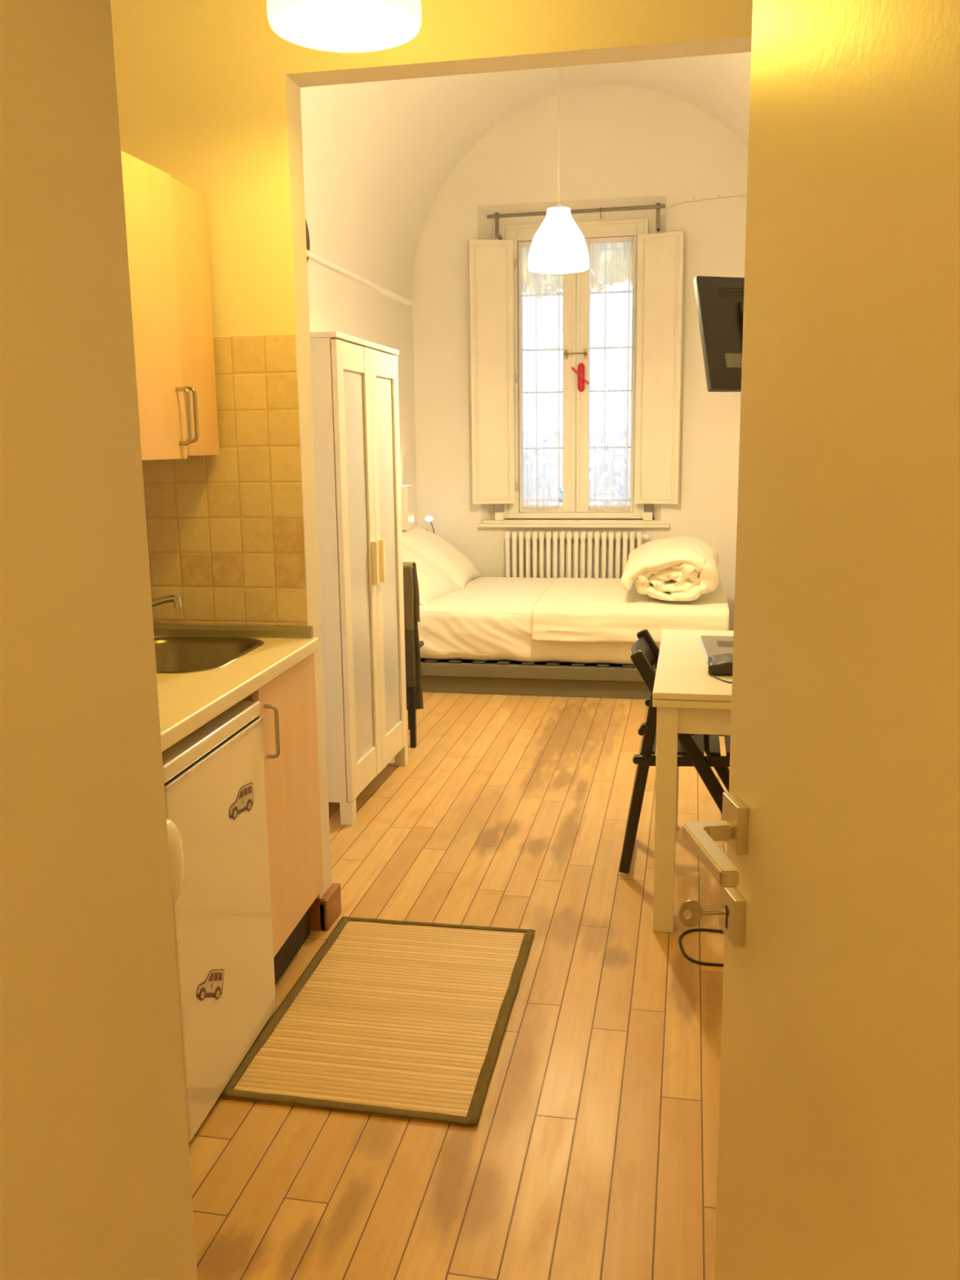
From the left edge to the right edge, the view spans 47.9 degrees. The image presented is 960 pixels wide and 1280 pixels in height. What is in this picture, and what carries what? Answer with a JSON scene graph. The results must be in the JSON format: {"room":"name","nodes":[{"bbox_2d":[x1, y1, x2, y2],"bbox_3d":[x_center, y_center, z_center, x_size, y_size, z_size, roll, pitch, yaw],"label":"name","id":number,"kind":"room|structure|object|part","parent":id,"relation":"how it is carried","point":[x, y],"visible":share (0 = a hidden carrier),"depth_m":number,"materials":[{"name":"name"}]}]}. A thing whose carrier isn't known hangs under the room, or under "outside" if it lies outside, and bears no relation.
{"room":"studio apartment","nodes":[
{"label":"studio apartment","id":0,"kind":"room"},
{"bbox_2d":[0,0,197,1279],"bbox_3d":[-1.121,-0.214,0.856,1.466,3.000,0.703,1,11,11],"label":"wall","id":1,"kind":"structure","parent":0,"point":[95,1175],"depth_m":0.96,"materials":[{"name":"paint"}]},
{"bbox_2d":[306,259,417,532],"bbox_3d":[-0.953,-0.772,5.554,0.150,2.400,4.665,1,11,11],"label":"wall","id":2,"kind":"structure","parent":0,"point":[339,303],"depth_m":6.64,"materials":[{"name":"beige paint"}]},
{"bbox_2d":[305,219,310,262],"bbox_3d":[-0.880,-1.978,5.308,0.030,0.300,0.300,1,11,11],"label":"wall plate","id":3,"kind":"object","parent":2,"relation":"attached to","point":[308,243],"visible":0.19,"depth_m":5.37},
{"bbox_2d":[306,249,412,305],"bbox_3d":[-0.904,-1.897,5.216,0.044,0.030,4.435,1,11,11],"label":"trim","id":4,"kind":"structure","parent":2,"relation":"attached to","point":[312,256],"depth_m":6.13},
{"bbox_2d":[400,484,414,529],"bbox_3d":[-0.504,-0.889,7.244,0.085,0.290,0.150,1,11,11],"label":"wall lamp","id":5,"kind":"object","parent":2,"relation":"attached to","point":[406,491],"visible":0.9,"depth_m":7.18,"materials":[{"name":"white paint"}]},
{"bbox_2d":[111,0,752,897],"bbox_3d":[-0.003,-1.025,2.846,2.570,3.850,0.110,1,11,11],"label":"wall partition","id":6,"kind":"structure","parent":0,"point":[208,93],"depth_m":2.85,"materials":[{"name":"yellow plaster"}]},
{"bbox_2d":[142,334,308,626],"bbox_3d":[-0.787,-0.428,3.052,0.598,0.822,0.007,1,11,11],"label":"wall tiles","id":7,"kind":"structure","parent":6,"relation":"attached to","point":[225,531],"depth_m":3.04,"materials":[{"name":"beige tile"}]},
{"bbox_2d":[309,883,341,931],"bbox_3d":[-0.729,0.802,3.329,0.584,0.100,0.134,1,11,11],"label":"baseboard","id":8,"kind":"structure","parent":6,"relation":"attached to","point":[324,911],"depth_m":3.22,"materials":[{"name":"brown wood"}]},
{"bbox_2d":[188,692,729,1279],"bbox_3d":[0.241,0.890,3.200,3.300,0.050,9.350,1,11,11],"label":"floor","id":9,"kind":"structure","parent":0,"point":[591,1152],"depth_m":2.53,"materials":[{"name":"brown wood"}]},
{"bbox_2d":[161,700,275,1142],"bbox_3d":[-0.833,0.604,2.416,0.602,0.822,0.634,1,10,8],"label":"refrigerator","id":10,"kind":"object","parent":9,"relation":"on","point":[214,775],"visible":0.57,"depth_m":2.37,"materials":[{"name":"metal"},{"name":"plastic"}]},
{"bbox_3d":[-0.602,0.213,2.355,0.065,0.037,0.546,1,10,8],"label":"panel","id":11,"kind":"part","parent":10,"relation":"part of","materials":[{"name":"metal"}]},
{"bbox_3d":[-0.580,0.240,2.357,0.030,0.011,0.546,1,10,8],"label":"door trim","id":12,"kind":"part","parent":10,"relation":"part of","materials":[{"name":"silver metal"}]},
{"bbox_2d":[241,653,323,985],"bbox_3d":[-0.767,0.488,2.957,0.612,0.852,0.457,1,10,8],"label":"base cabinet","id":13,"kind":"object","parent":9,"relation":"on","point":[288,712],"visible":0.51,"depth_m":2.90,"materials":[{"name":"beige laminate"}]},
{"bbox_2d":[153,623,318,751],"bbox_3d":[-0.870,0.137,2.317,0.599,0.071,1.618,1,10,8],"label":"countertop","id":14,"kind":"structure","parent":13,"relation":"on","point":[188,701],"depth_m":2.58,"materials":[{"name":"laminate"}]},
{"bbox_2d":[151,594,182,608],"bbox_3d":[-0.927,-0.038,2.812,0.294,0.162,0.128,1,10,8],"label":"faucet","id":15,"kind":"object","parent":14,"relation":"on","point":[177,601],"visible":0.16,"depth_m":2.81,"materials":[{"name":"silver metal"}]},
{"bbox_2d":[154,636,264,673],"bbox_3d":[-0.803,0.108,2.857,0.380,0.152,0.478,1,10,8],"label":"sink","id":16,"kind":"object","parent":14,"relation":"in","point":[173,655],"visible":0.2,"depth_m":3.06,"materials":[{"name":"metal"}]},
{"bbox_3d":[-0.516,0.227,2.670,0.039,0.138,0.010,1,10,8],"label":"door handle","id":17,"kind":"part","parent":13,"relation":"part of","materials":[{"name":"metal"}]},
{"bbox_2d":[310,331,408,825],"bbox_3d":[-0.664,-0.267,4.393,0.549,1.818,0.839,1,11,11],"label":"wardrobe","id":18,"kind":"object","parent":9,"relation":"on","point":[355,380],"visible":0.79,"depth_m":4.14,"materials":[{"name":"wood"}]},
{"bbox_3d":[-0.504,0.657,4.131,0.050,0.090,0.050,1,11,11],"label":"leg","id":19,"kind":"part","parent":18,"relation":"part of","materials":[{"name":"wood"}]},
{"bbox_3d":[-0.466,-0.258,4.143,0.020,1.701,0.408,1,11,11],"label":"door","id":20,"kind":"part","parent":18,"relation":"part of","materials":[{"name":"wood"}]},
{"bbox_3d":[-0.469,-0.270,4.141,0.004,1.490,0.272,1,11,11],"label":"frosted panel","id":21,"kind":"part","parent":18,"relation":"part of","materials":[{"name":"white glass"}]},
{"bbox_3d":[-0.415,-0.306,4.288,0.022,0.174,0.028,1,11,11],"label":"door handle","id":22,"kind":"part","parent":18,"relation":"part of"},
{"bbox_3d":[-0.397,-0.323,4.378,0.022,0.174,0.028,1,11,11],"label":"door handle","id":23,"kind":"part","parent":18,"relation":"part of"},
{"bbox_3d":[-0.391,-0.344,4.538,0.004,1.490,0.272,1,11,11],"label":"frosted panel","id":24,"kind":"part","parent":18,"relation":"part of","materials":[{"name":"white glass"}]},
{"bbox_3d":[-0.387,-0.332,4.539,0.020,1.701,0.408,1,11,11],"label":"door","id":25,"kind":"part","parent":18,"relation":"part of","materials":[{"name":"wood"}]},
{"bbox_3d":[-0.356,0.518,4.881,0.050,0.090,0.050,1,11,11],"label":"leg","id":26,"kind":"part","parent":18,"relation":"part of","materials":[{"name":"wood"}]},
{"bbox_2d":[219,916,534,1126],"bbox_3d":[-0.213,0.937,2.795,0.602,0.009,0.940,1,11,11],"label":"floor mat","id":27,"kind":"object","parent":9,"relation":"on","point":[389,1018],"visible":0.99,"depth_m":2.69,"materials":[{"name":"brown wood"}]},
{"bbox_2d":[408,569,423,747],"bbox_3d":[-0.473,0.055,5.275,0.394,0.863,0.357,1,11,11],"label":"chair","id":28,"kind":"object","parent":9,"relation":"on","point":[412,712],"visible":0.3,"depth_m":5.13,"materials":[{"name":"black wood"}]},
{"bbox_3d":[-0.351,0.243,5.437,0.026,0.430,0.033,1,11,11],"label":"leg","id":29,"kind":"part","parent":28,"relation":"part of","materials":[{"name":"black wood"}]},
{"bbox_2d":[402,561,420,631],"bbox_3d":[-0.477,-0.211,5.074,0.372,0.316,0.113,1,11,11],"label":"folded cloth","id":30,"kind":"object","parent":28,"relation":"hanging from","point":[408,590],"visible":0.2,"depth_m":5.00,"materials":[{"name":"grey fabric"}]},
{"bbox_3d":[-0.322,0.086,5.093,0.026,0.863,0.052,1,11,11],"label":"leg","id":31,"kind":"part","parent":28,"relation":"part of","materials":[{"name":"black wood"}]},
{"bbox_2d":[404,565,423,710],"bbox_3d":[-0.476,-0.005,5.112,0.392,0.700,0.088,1,11,11],"label":"coat","id":32,"kind":"object","parent":28,"relation":"hanging from","point":[413,667],"visible":0.16,"depth_m":5.08,"materials":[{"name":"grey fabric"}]},
{"bbox_3d":[-0.487,0.040,5.292,0.360,0.025,0.325,1,11,11],"label":"seat","id":33,"kind":"part","parent":28,"relation":"part of","materials":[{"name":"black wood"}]},
{"bbox_2d":[420,657,656,699],"bbox_3d":[0.449,-0.110,6.783,2.145,0.620,1.455,1,11,11],"label":"bed","id":34,"kind":"object","parent":9,"relation":"on","point":[499,677],"visible":0.27,"depth_m":6.14,"materials":[{"name":"beige wood"}]},
{"bbox_3d":[0.470,0.056,6.810,2.105,0.073,1.455,1,11,11],"label":"rail","id":35,"kind":"part","parent":34,"relation":"part of","materials":[{"name":"beige wood"}]},
{"bbox_2d":[417,577,660,664],"bbox_3d":[0.460,-0.159,6.771,2.080,0.338,1.467,1,11,11],"label":"sheet","id":36,"kind":"object","parent":34,"relation":"on","point":[490,619],"visible":0.36,"depth_m":6.15,"materials":[{"name":"white fabric"}]},
{"bbox_2d":[402,542,459,604],"bbox_3d":[-0.426,-0.414,6.586,0.454,0.349,0.680,3,11,18],"label":"pillow","id":37,"kind":"object","parent":36,"relation":"on","point":[433,582],"visible":0.44,"depth_m":6.54,"materials":[{"name":"white fabric"}]},
{"bbox_2d":[402,527,480,589],"bbox_3d":[-0.295,-0.548,7.167,0.498,0.373,0.760,1,10,8],"label":"pillow","id":38,"kind":"object","parent":36,"relation":"on","point":[438,551],"visible":0.67,"depth_m":6.94,"materials":[{"name":"white fabric"}]},
{"bbox_2d":[531,577,728,643],"bbox_3d":[0.934,-0.198,6.533,1.077,0.214,1.262,1,11,11],"label":"blanket","id":39,"kind":"object","parent":36,"relation":"on","point":[570,610],"visible":0.66,"depth_m":6.00,"materials":[{"name":"beige fabric"}]},
{"bbox_2d":[621,536,719,600],"bbox_3d":[1.143,-0.435,6.406,0.570,0.290,0.948,1,11,11],"label":"duvet","id":40,"kind":"object","parent":39,"relation":"on","point":[679,568],"visible":1,"depth_m":6.01,"materials":[{"name":"fabric"}]},
{"bbox_2d":[618,628,730,873],"bbox_3d":[0.744,0.382,3.664,0.511,0.775,0.426,1,11,11],"label":"folding chair","id":41,"kind":"object","parent":9,"relation":"on","point":[645,651],"visible":0.63,"depth_m":3.51,"materials":[{"name":"black wood"}]},
{"bbox_3d":[0.526,0.487,3.553,0.130,0.599,0.026,1,11,11],"label":"leg","id":42,"kind":"part","parent":41,"relation":"part of","materials":[{"name":"black wood"}]},
{"bbox_3d":[0.590,0.427,3.877,0.130,0.599,0.026,1,11,11],"label":"leg","id":43,"kind":"part","parent":41,"relation":"part of","materials":[{"name":"black wood"}]},
{"bbox_3d":[0.555,0.065,3.643,0.088,0.091,0.393,1,11,11],"label":"backrest","id":44,"kind":"part","parent":41,"relation":"part of","materials":[{"name":"black wood"}]},
{"bbox_3d":[0.721,0.418,3.469,0.481,0.775,0.026,1,11,11],"label":"post","id":45,"kind":"part","parent":41,"relation":"part of","materials":[{"name":"black wood"}]},
{"bbox_3d":[0.797,0.346,3.855,0.481,0.775,0.026,1,11,11],"label":"post","id":46,"kind":"part","parent":41,"relation":"part of","materials":[{"name":"black wood"}]},
{"bbox_3d":[0.688,0.391,3.484,0.353,0.046,0.020,1,11,11],"label":"seat rail","id":47,"kind":"part","parent":41,"relation":"part of","materials":[{"name":"black wood"}]},
{"bbox_3d":[0.759,0.324,3.843,0.353,0.046,0.020,1,11,11],"label":"seat rail","id":48,"kind":"part","parent":41,"relation":"part of","materials":[{"name":"black wood"}]},
{"bbox_2d":[652,629,733,933],"bbox_3d":[0.928,0.419,3.565,0.681,0.727,1.055,1,11,11],"label":"table","id":49,"kind":"object","parent":9,"relation":"on","point":[687,700],"visible":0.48,"depth_m":3.12,"materials":[{"name":"white paint"}]},
{"bbox_3d":[0.542,0.522,3.153,0.060,0.684,0.060,1,11,11],"label":"leg","id":50,"kind":"part","parent":49,"relation":"part of","materials":[{"name":"white paint"}]},
{"bbox_3d":[0.706,0.367,3.985,0.060,0.684,0.060,1,11,11],"label":"leg","id":51,"kind":"part","parent":49,"relation":"part of","materials":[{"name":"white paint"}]},
{"bbox_2d":[699,635,733,664],"bbox_3d":[0.887,0.034,3.587,0.307,0.021,0.414,1,11,11],"label":"laptop","id":52,"kind":"object","parent":49,"relation":"on","point":[710,645],"visible":0.38,"depth_m":3.63,"materials":[{"name":"silver metal"}]},
{"bbox_2d":[707,653,733,683],"bbox_3d":[0.812,0.086,3.261,0.240,0.048,0.247,1,11,11],"label":"power adapter","id":53,"kind":"object","parent":49,"relation":"on","point":[719,664],"visible":0.68,"depth_m":3.25,"materials":[{"name":"plastic"}]},
{"bbox_2d":[678,928,724,966],"bbox_3d":[0.870,0.874,3.042,0.610,0.025,0.223,1,11,11],"label":"power cable","id":54,"kind":"object","parent":9,"relation":"on","point":[685,954],"visible":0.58,"depth_m":3.09,"materials":[{"name":"black rubber"}]},
{"bbox_2d":[300,52,751,301],"bbox_3d":[0.341,-2.610,4.916,2.790,1.423,4.625,1,11,11],"label":"vault","id":55,"kind":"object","parent":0,"point":[378,156],"visible":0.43,"depth_m":6.33,"materials":[{"name":"beige paint"}]},
{"bbox_2d":[528,66,589,273],"bbox_3d":[0.340,-2.392,4.669,0.271,1.508,0.271,1,11,11],"label":"pendant lamp","id":56,"kind":"object","parent":55,"relation":"hanging from","point":[558,246],"visible":0.99,"depth_m":4.70,"materials":[{"name":"white plastic"}]},
{"bbox_3d":[0.339,-2.521,4.645,0.006,1.246,0.006,1,11,11],"label":"cord","id":57,"kind":"part","parent":56,"relation":"part of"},
{"bbox_3d":[0.348,-1.775,4.782,0.271,0.252,0.271,1,11,11],"label":"lamp shade","id":58,"kind":"part","parent":56,"relation":"part of","materials":[{"name":"white plastic"}]},
{"bbox_2d":[412,84,748,631],"bbox_3d":[0.827,-1.917,7.515,2.950,3.900,0.410,1,11,11],"label":"wall","id":59,"kind":"structure","parent":0,"point":[620,146],"depth_m":7.23,"materials":[{"name":"beige paint"}]},
{"bbox_2d":[478,511,669,528],"bbox_3d":[0.650,-0.840,7.541,1.330,0.102,0.115,1,11,11],"label":"trim","id":60,"kind":"structure","parent":59,"relation":"attached to","point":[647,522],"depth_m":7.51,"materials":[{"name":"paint"}]},
{"bbox_2d":[468,218,684,518],"bbox_3d":[0.656,-1.820,7.374,1.419,1.975,0.302,1,11,11],"label":"window","id":61,"kind":"structure","parent":59,"relation":"in","point":[658,259],"depth_m":7.33,"materials":[{"name":"paint"}]},
{"bbox_2d":[468,239,514,504],"bbox_3d":[0.083,-1.817,7.395,0.295,1.758,0.028,-2,10,-8],"label":"shutter","id":62,"kind":"object","parent":61,"relation":"attached to","point":[491,261],"depth_m":7.37,"materials":[{"name":"paint"}]},
{"bbox_3d":[0.085,-1.814,7.379,0.239,1.702,0.006,-2,10,-8],"label":"shutter panel","id":63,"kind":"part","parent":61,"relation":"part of","materials":[{"name":"paint"}]},
{"bbox_2d":[519,244,564,510],"bbox_3d":[0.428,-1.791,7.438,0.306,1.779,0.022,1,11,11],"label":"curtain","id":64,"kind":"object","parent":61,"relation":"attached to","point":[542,295],"visible":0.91,"depth_m":7.45,"materials":[{"name":"white fabric"}]},
{"bbox_3d":[0.467,-1.806,7.478,0.401,1.831,0.050,1,11,11],"label":"sash","id":65,"kind":"part","parent":61,"relation":"part of","materials":[{"name":"paint"}]},
{"bbox_3d":[0.654,-1.837,7.463,0.983,1.975,0.125,1,11,11],"label":"frame","id":66,"kind":"part","parent":61,"relation":"part of","materials":[{"name":"paint"}]},
{"bbox_2d":[486,202,665,239],"bbox_3d":[0.635,-2.765,7.148,1.170,0.163,0.169,1,11,11],"label":"curtain rod","id":67,"kind":"object","parent":61,"relation":"attached to","point":[657,206],"visible":1,"depth_m":7.05,"materials":[{"name":"metal"}]},
{"bbox_3d":[0.622,-2.808,7.074,1.170,0.030,0.023,1,11,11],"label":"rod","id":68,"kind":"part","parent":67,"relation":"part of","materials":[{"name":"metal"}]},
{"bbox_3d":[0.689,-1.800,7.396,0.125,0.192,0.062,1,11,11],"label":"handle","id":69,"kind":"part","parent":61,"relation":"part of","materials":[{"name":"red plastic"}]},
{"bbox_3d":[0.864,-1.797,7.401,0.400,1.831,0.050,1,11,11],"label":"sash","id":70,"kind":"part","parent":61,"relation":"part of","materials":[{"name":"paint"}]},
{"bbox_2d":[587,240,634,510],"bbox_3d":[0.884,-1.781,7.349,0.303,1.779,0.022,1,11,11],"label":"curtain","id":71,"kind":"object","parent":61,"relation":"attached to","point":[610,326],"visible":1,"depth_m":7.34,"materials":[{"name":"white fabric"}]},
{"bbox_3d":[1.186,-1.788,7.181,0.244,1.698,0.006,4,11,24],"label":"shutter panel","id":72,"kind":"part","parent":61,"relation":"part of","materials":[{"name":"paint"}]},
{"bbox_2d":[635,231,684,504],"bbox_3d":[1.193,-1.791,7.196,0.300,1.754,0.028,4,11,24],"label":"shutter","id":73,"kind":"object","parent":61,"relation":"attached to","point":[660,255],"depth_m":7.18,"materials":[{"name":"paint"}]},
{"bbox_2d":[504,530,650,578],"bbox_3d":[0.674,-0.350,7.537,1.008,0.814,0.096,1,11,11],"label":"radiator","id":74,"kind":"object","parent":59,"relation":"attached to","point":[508,535],"visible":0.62,"depth_m":7.47,"materials":[{"name":"metal"}]},
{"bbox_2d":[660,193,746,215],"bbox_3d":[1.588,-2.789,6.985,0.894,0.190,0.021,1,11,10],"label":"cable","id":75,"kind":"object","parent":59,"relation":"attached to","point":[744,195],"visible":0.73,"depth_m":7.00,"materials":[{"name":"white plastic"}]},
{"bbox_3d":[-0.264,-0.517,7.714,0.395,0.022,0.125,1,11,11],"label":"wall shelf","id":76,"kind":"object","parent":59,"relation":"attached to","visible":0},
{"bbox_2d":[425,515,435,533],"bbox_3d":[-0.350,-0.694,7.603,0.070,0.366,0.220,-1,10,0],"label":"reading lamp","id":77,"kind":"object","parent":76,"relation":"on","point":[429,518],"visible":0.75,"depth_m":7.48,"materials":[{"name":"metal"}]},
{"bbox_3d":[-0.340,-1.888,1.340,2.740,0.100,2.615,1,11,11],"label":"ceiling","id":78,"kind":"structure","parent":0,"visible":0},
{"bbox_2d":[266,0,422,53],"bbox_3d":[-0.285,-1.631,2.188,0.320,0.713,0.320,1,11,11],"label":"pendant lamp","id":79,"kind":"object","parent":78,"relation":"hanging from","point":[347,26],"visible":1,"depth_m":2.37,"materials":[{"name":"white"}]},
{"bbox_3d":[0.440,-0.121,0.243,1.834,3.000,0.160,1,11,11],"label":"wall","id":80,"kind":"structure","parent":0,"visible":0},
{"bbox_2d":[682,0,959,1279],"bbox_3d":[0.303,0.239,0.792,0.107,2.084,0.810,-2,10,-5],"label":"door","id":81,"kind":"structure","parent":80,"relation":"in","point":[838,877],"depth_m":0.88,"materials":[{"name":"paint"}]},
{"bbox_2d":[678,899,727,927],"bbox_3d":[0.246,0.295,1.166,0.063,0.031,0.005,-2,10,-5],"label":"key","id":82,"kind":"object","parent":81,"relation":"in","point":[697,913],"visible":0.96,"depth_m":1.16,"materials":[{"name":"metal"}]},
{"bbox_3d":[0.247,0.214,1.091,0.050,0.017,0.139,-2,10,-5],"label":"lever","id":83,"kind":"part","parent":81,"relation":"part of","materials":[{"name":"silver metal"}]},
{"bbox_3d":[0.273,0.297,1.170,0.012,0.052,0.052,-2,10,-5],"label":"lock plate","id":84,"kind":"part","parent":81,"relation":"part of","materials":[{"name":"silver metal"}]},
{"bbox_3d":[0.272,0.195,1.151,0.012,0.052,0.052,-2,10,-5],"label":"handle","id":85,"kind":"part","parent":81,"relation":"part of","materials":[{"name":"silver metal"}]},
{"bbox_3d":[1.435,-0.777,3.753,0.120,3.000,7.230,1,11,11],"label":"wall","id":86,"kind":"structure","parent":0,"visible":0},
{"bbox_2d":[693,275,744,391],"bbox_3d":[1.131,-1.160,4.089,0.641,0.431,0.540,1,11,11],"label":"television","id":87,"kind":"object","parent":86,"relation":"attached to","point":[719,300],"visible":0.25,"depth_m":4.05,"materials":[{"name":"plastic"}]},
{"bbox_2d":[718,287,744,297],"bbox_3d":[1.004,-1.320,4.106,0.215,0.039,0.014,-4,11,-18],"label":"vent","id":88,"kind":"object","parent":87,"relation":"attached to","point":[723,292],"depth_m":4.09,"materials":[{"name":"black plastic"}]},
{"bbox_3d":[-1.286,-0.427,2.031,0.247,3.000,2.150,1,11,11],"label":"wall","id":89,"kind":"structure","parent":0,"visible":0},
{"bbox_2d":[120,151,219,460],"bbox_3d":[-0.912,-0.794,2.668,0.389,0.686,0.600,1,10,8],"label":"upper cabinet","id":90,"kind":"object","parent":89,"relation":"attached to","point":[166,228],"visible":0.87,"depth_m":2.64,"materials":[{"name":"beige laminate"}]},
{"bbox_3d":[-0.787,-0.767,2.533,0.018,0.680,0.310,1,11,12],"label":"cabinet door","id":91,"kind":"part","parent":90,"relation":"part of","materials":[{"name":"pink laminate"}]},
{"bbox_3d":[-0.736,-0.556,2.683,0.039,0.142,0.010,1,11,12],"label":"door handle","id":92,"kind":"part","parent":90,"relation":"part of","materials":[{"name":"metal"}]},
{"bbox_3d":[-0.741,-0.576,2.763,0.039,0.142,0.010,1,10,8],"label":"door handle","id":93,"kind":"part","parent":90,"relation":"part of","materials":[{"name":"metal"}]},
{"bbox_3d":[-0.755,-0.826,2.814,0.018,0.680,0.259,1,10,8],"label":"cabinet door","id":94,"kind":"part","parent":90,"relation":"part of","materials":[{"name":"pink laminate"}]}
]}

